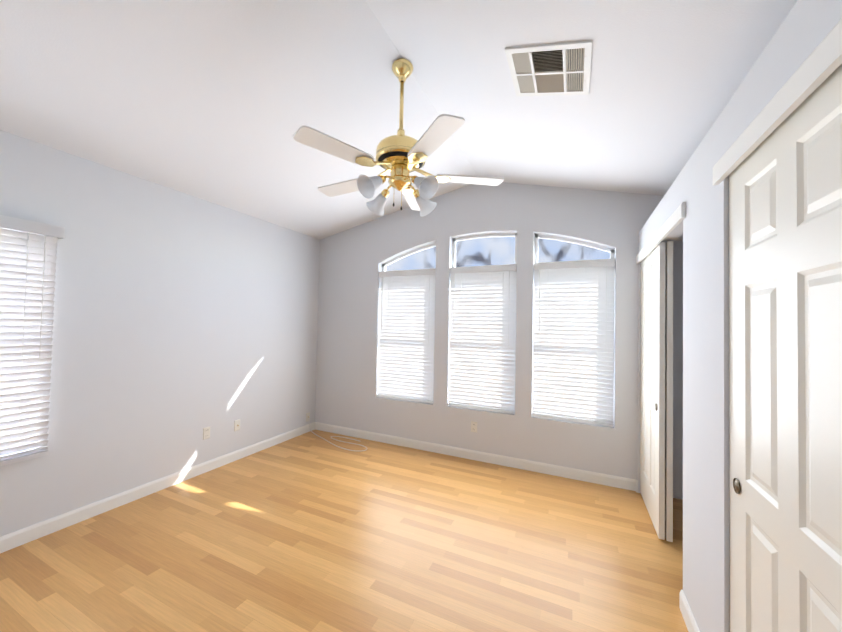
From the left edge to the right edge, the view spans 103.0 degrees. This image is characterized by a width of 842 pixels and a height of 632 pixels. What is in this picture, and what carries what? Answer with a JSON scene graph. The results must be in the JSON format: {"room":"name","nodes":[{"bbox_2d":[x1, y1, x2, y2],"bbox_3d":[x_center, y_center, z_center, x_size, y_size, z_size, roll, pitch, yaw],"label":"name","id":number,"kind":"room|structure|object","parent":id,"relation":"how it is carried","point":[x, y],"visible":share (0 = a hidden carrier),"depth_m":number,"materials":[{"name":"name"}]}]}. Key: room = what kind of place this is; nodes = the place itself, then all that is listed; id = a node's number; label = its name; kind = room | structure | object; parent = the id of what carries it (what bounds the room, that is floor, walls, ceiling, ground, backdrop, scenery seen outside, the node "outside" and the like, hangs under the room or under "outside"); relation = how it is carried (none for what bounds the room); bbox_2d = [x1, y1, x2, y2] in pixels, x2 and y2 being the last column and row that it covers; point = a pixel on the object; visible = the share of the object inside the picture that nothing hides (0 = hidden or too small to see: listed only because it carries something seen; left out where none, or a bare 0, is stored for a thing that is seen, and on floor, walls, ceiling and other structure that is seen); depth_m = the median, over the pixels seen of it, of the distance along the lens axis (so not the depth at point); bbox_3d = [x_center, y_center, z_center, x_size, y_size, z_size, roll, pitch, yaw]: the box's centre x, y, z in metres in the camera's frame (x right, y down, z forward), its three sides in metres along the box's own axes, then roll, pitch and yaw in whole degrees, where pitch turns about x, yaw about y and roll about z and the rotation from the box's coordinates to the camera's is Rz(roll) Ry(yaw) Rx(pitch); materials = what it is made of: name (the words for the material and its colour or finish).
{"room":"empty bedroom","nodes":[
{"label":"empty bedroom","id":0,"kind":"room"},
{"bbox_2d":[0,130,319,536],"bbox_3d":[-2.461,0.161,2.710,0.150,2.706,4.780,1,-2,25],"label":"wall","id":1,"kind":"structure","parent":0,"point":[182,320],"depth_m":2.85,"materials":[{"name":"white paint"}]},
{"bbox_2d":[0,338,33,449],"bbox_3d":[-2.862,0.158,1.937,0.045,1.460,0.840,1,-2,25],"label":"window","id":2,"kind":"structure","parent":1,"relation":"in","point":[22,411],"depth_m":2.27,"materials":[{"name":"glass"}]},
{"bbox_2d":[0,215,64,465],"bbox_3d":[-2.706,0.149,1.866,0.076,1.550,0.966,1,-2,25],"label":"window blind","id":3,"kind":"object","parent":1,"relation":"attached to","point":[27,275],"visible":1,"depth_m":2.18,"materials":[{"name":"white plastic"}]},
{"bbox_2d":[0,422,314,552],"bbox_3d":[-2.412,1.464,2.645,0.014,0.100,4.480,1,-2,25],"label":"baseboard","id":4,"kind":"structure","parent":1,"relation":"attached to","point":[17,538],"depth_m":2.71,"materials":[{"name":"white wood"}]},
{"bbox_2d":[203,426,209,439],"bbox_3d":[-2.111,1.155,3.299,0.010,0.116,0.072,1,-2,25],"label":"electrical outlet","id":5,"kind":"object","parent":1,"relation":"attached to","point":[206,432],"visible":1,"depth_m":3.29,"materials":[{"name":"white plastic"}]},
{"bbox_2d":[234,419,239,430],"bbox_3d":[-1.969,1.175,3.596,0.020,0.116,0.072,1,-2,25],"label":"electrical outlet","id":6,"kind":"object","parent":1,"relation":"attached to","point":[236,425],"visible":1,"depth_m":3.59,"materials":[{"name":"white plastic"}]},
{"bbox_2d":[306,412,309,421],"bbox_3d":[-1.531,1.377,4.555,0.020,0.116,0.072,1,-2,25],"label":"electrical outlet","id":7,"kind":"object","parent":1,"relation":"attached to","point":[307,415],"visible":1,"depth_m":4.54,"materials":[{"name":"white plastic"}]},
{"bbox_2d":[0,430,687,631],"bbox_3d":[-0.321,1.573,1.682,4.920,0.080,4.780,1,-2,25],"label":"floor","id":8,"kind":"structure","parent":0,"point":[310,531],"depth_m":2.15,"materials":[{"name":"laminate"}]},
{"bbox_2d":[308,417,366,450],"bbox_3d":[-1.101,1.477,4.221,1.069,0.199,0.327,1,-2,25],"label":"cord","id":9,"kind":"object","parent":8,"relation":"on","point":[341,441],"visible":1,"depth_m":4.22,"materials":[{"name":"white plastic"}]},
{"bbox_2d":[0,0,797,238],"bbox_3d":[-0.262,-1.365,1.752,4.920,0.723,4.780,1,-2,25],"label":"ceiling","id":10,"kind":"structure","parent":0,"point":[220,102],"depth_m":2.03,"materials":[{"name":"white paint"}]},
{"bbox_2d":[293,58,503,216],"bbox_3d":[-0.157,-1.123,2.149,1.256,0.940,1.288,1,-2,25],"label":"ceiling fan","id":11,"kind":"object","parent":10,"relation":"hanging from","point":[400,156],"visible":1,"depth_m":1.99,"materials":[{"name":"white wood"}]},
{"bbox_2d":[505,40,592,95],"bbox_3d":[0.721,-1.372,1.885,0.420,0.112,0.400,1,-2,25],"label":"ceiling vent","id":12,"kind":"object","parent":10,"relation":"in","point":[555,69],"visible":1,"depth_m":1.85,"materials":[{"name":"white metal"}]},
{"bbox_2d":[315,182,682,499],"bbox_3d":[0.676,0.013,3.824,4.920,3.180,0.150,1,-2,25],"label":"wall","id":13,"kind":"structure","parent":0,"point":[352,260],"depth_m":3.68,"materials":[{"name":"white paint"}]},
{"bbox_2d":[377,269,435,403],"bbox_3d":[-0.192,0.234,4.165,0.788,1.610,0.070,1,-2,25],"label":"window blind","id":14,"kind":"object","parent":13,"relation":"attached to","point":[406,336],"visible":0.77,"depth_m":4.16,"materials":[{"name":"white plastic"}]},
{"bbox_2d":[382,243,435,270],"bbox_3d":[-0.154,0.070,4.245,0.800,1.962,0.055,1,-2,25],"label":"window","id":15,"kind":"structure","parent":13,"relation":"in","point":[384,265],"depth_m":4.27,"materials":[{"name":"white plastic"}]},
{"bbox_2d":[471,421,476,432],"bbox_3d":[0.592,1.240,3.735,0.072,0.116,0.010,1,-2,25],"label":"electrical outlet","id":16,"kind":"object","parent":13,"relation":"attached to","point":[473,426],"visible":1,"depth_m":3.73,"materials":[{"name":"white plastic"}]},
{"bbox_2d":[315,422,637,490],"bbox_3d":[0.253,1.546,3.878,3.830,0.100,0.014,1,-2,25],"label":"baseboard","id":17,"kind":"structure","parent":13,"relation":"attached to","point":[589,476],"depth_m":3.63,"materials":[{"name":"white wood"}]},
{"bbox_2d":[452,233,516,409],"bbox_3d":[0.714,0.057,3.847,0.770,2.005,0.055,1,-2,25],"label":"window","id":18,"kind":"structure","parent":13,"relation":"in","point":[470,237],"depth_m":3.87,"materials":[{"name":"white plastic"}]},
{"bbox_2d":[448,264,516,413],"bbox_3d":[0.676,0.242,3.767,0.758,1.610,0.070,1,-2,25],"label":"window blind","id":19,"kind":"object","parent":18,"relation":"attached to","point":[482,337],"visible":0.96,"depth_m":3.76,"materials":[{"name":"white plastic"}]},
{"bbox_2d":[532,234,614,425],"bbox_3d":[1.561,0.090,3.457,0.755,1.954,0.055,1,-2,25],"label":"window","id":20,"kind":"structure","parent":13,"relation":"in","point":[584,243],"depth_m":3.47,"materials":[{"name":"white plastic"}]},
{"bbox_2d":[533,259,614,426],"bbox_3d":[1.523,0.249,3.378,0.743,1.610,0.070,1,-2,25],"label":"window blind","id":21,"kind":"object","parent":20,"relation":"attached to","point":[573,361],"visible":1,"depth_m":3.37,"materials":[{"name":"white plastic"}]},
{"bbox_2d":[637,0,841,631],"bbox_3d":[1.444,0.354,0.913,0.790,2.390,4.480,1,-2,25],"label":"wall","id":22,"kind":"structure","parent":0,"point":[701,229],"depth_m":1.45,"materials":[{"name":"white paint"}]},
{"bbox_2d":[640,242,664,539],"bbox_3d":[1.871,0.533,2.722,0.041,2.112,0.735,1,-2,25],"label":"closet door","id":23,"kind":"structure","parent":22,"relation":"in","point":[652,460],"depth_m":2.57,"materials":[{"name":"white wood"}]},
{"bbox_2d":[636,202,685,263],"bbox_3d":[1.720,-0.551,2.467,0.020,0.085,1.460,1,-2,25],"label":"valance","id":24,"kind":"object","parent":22,"relation":"attached to","point":[677,217],"visible":1,"depth_m":2.15,"materials":[{"name":"white wood"}]},
{"bbox_2d":[665,241,672,541],"bbox_3d":[1.910,0.533,2.699,0.041,2.112,0.735,1,-2,25],"label":"door","id":25,"kind":"structure","parent":22,"relation":"in","point":[669,391],"depth_m":2.37,"materials":[{"name":"white wood"}]},
{"bbox_2d":[679,589,699,631],"bbox_3d":[1.283,1.511,1.548,0.014,0.100,0.550,1,-2,25],"label":"baseboard","id":26,"kind":"structure","parent":22,"relation":"attached to","point":[688,617],"depth_m":1.69,"materials":[{"name":"white wood"}]},
{"bbox_2d":[713,18,841,185],"bbox_3d":[0.884,-0.612,0.645,0.020,0.085,1.650,1,-2,25],"label":"valance","id":27,"kind":"object","parent":22,"relation":"attached to","point":[820,64],"visible":1,"depth_m":0.91,"materials":[{"name":"white wood"}]},
{"bbox_2d":[729,64,841,631],"bbox_3d":[1.055,0.474,0.944,0.041,2.112,0.790,1,-2,25],"label":"closet door","id":28,"kind":"structure","parent":22,"relation":"in","point":[785,323],"depth_m":0.95,"materials":[{"name":"white wood"}]},
{"label":"outside","id":29,"kind":"structure","parent":0,"visible":0},
{"bbox_2d":[386,237,609,270],"bbox_3d":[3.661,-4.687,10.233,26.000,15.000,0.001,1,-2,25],"label":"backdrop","id":30,"kind":"structure","parent":29,"point":[497,251],"depth_m":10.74,"materials":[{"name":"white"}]}
]}

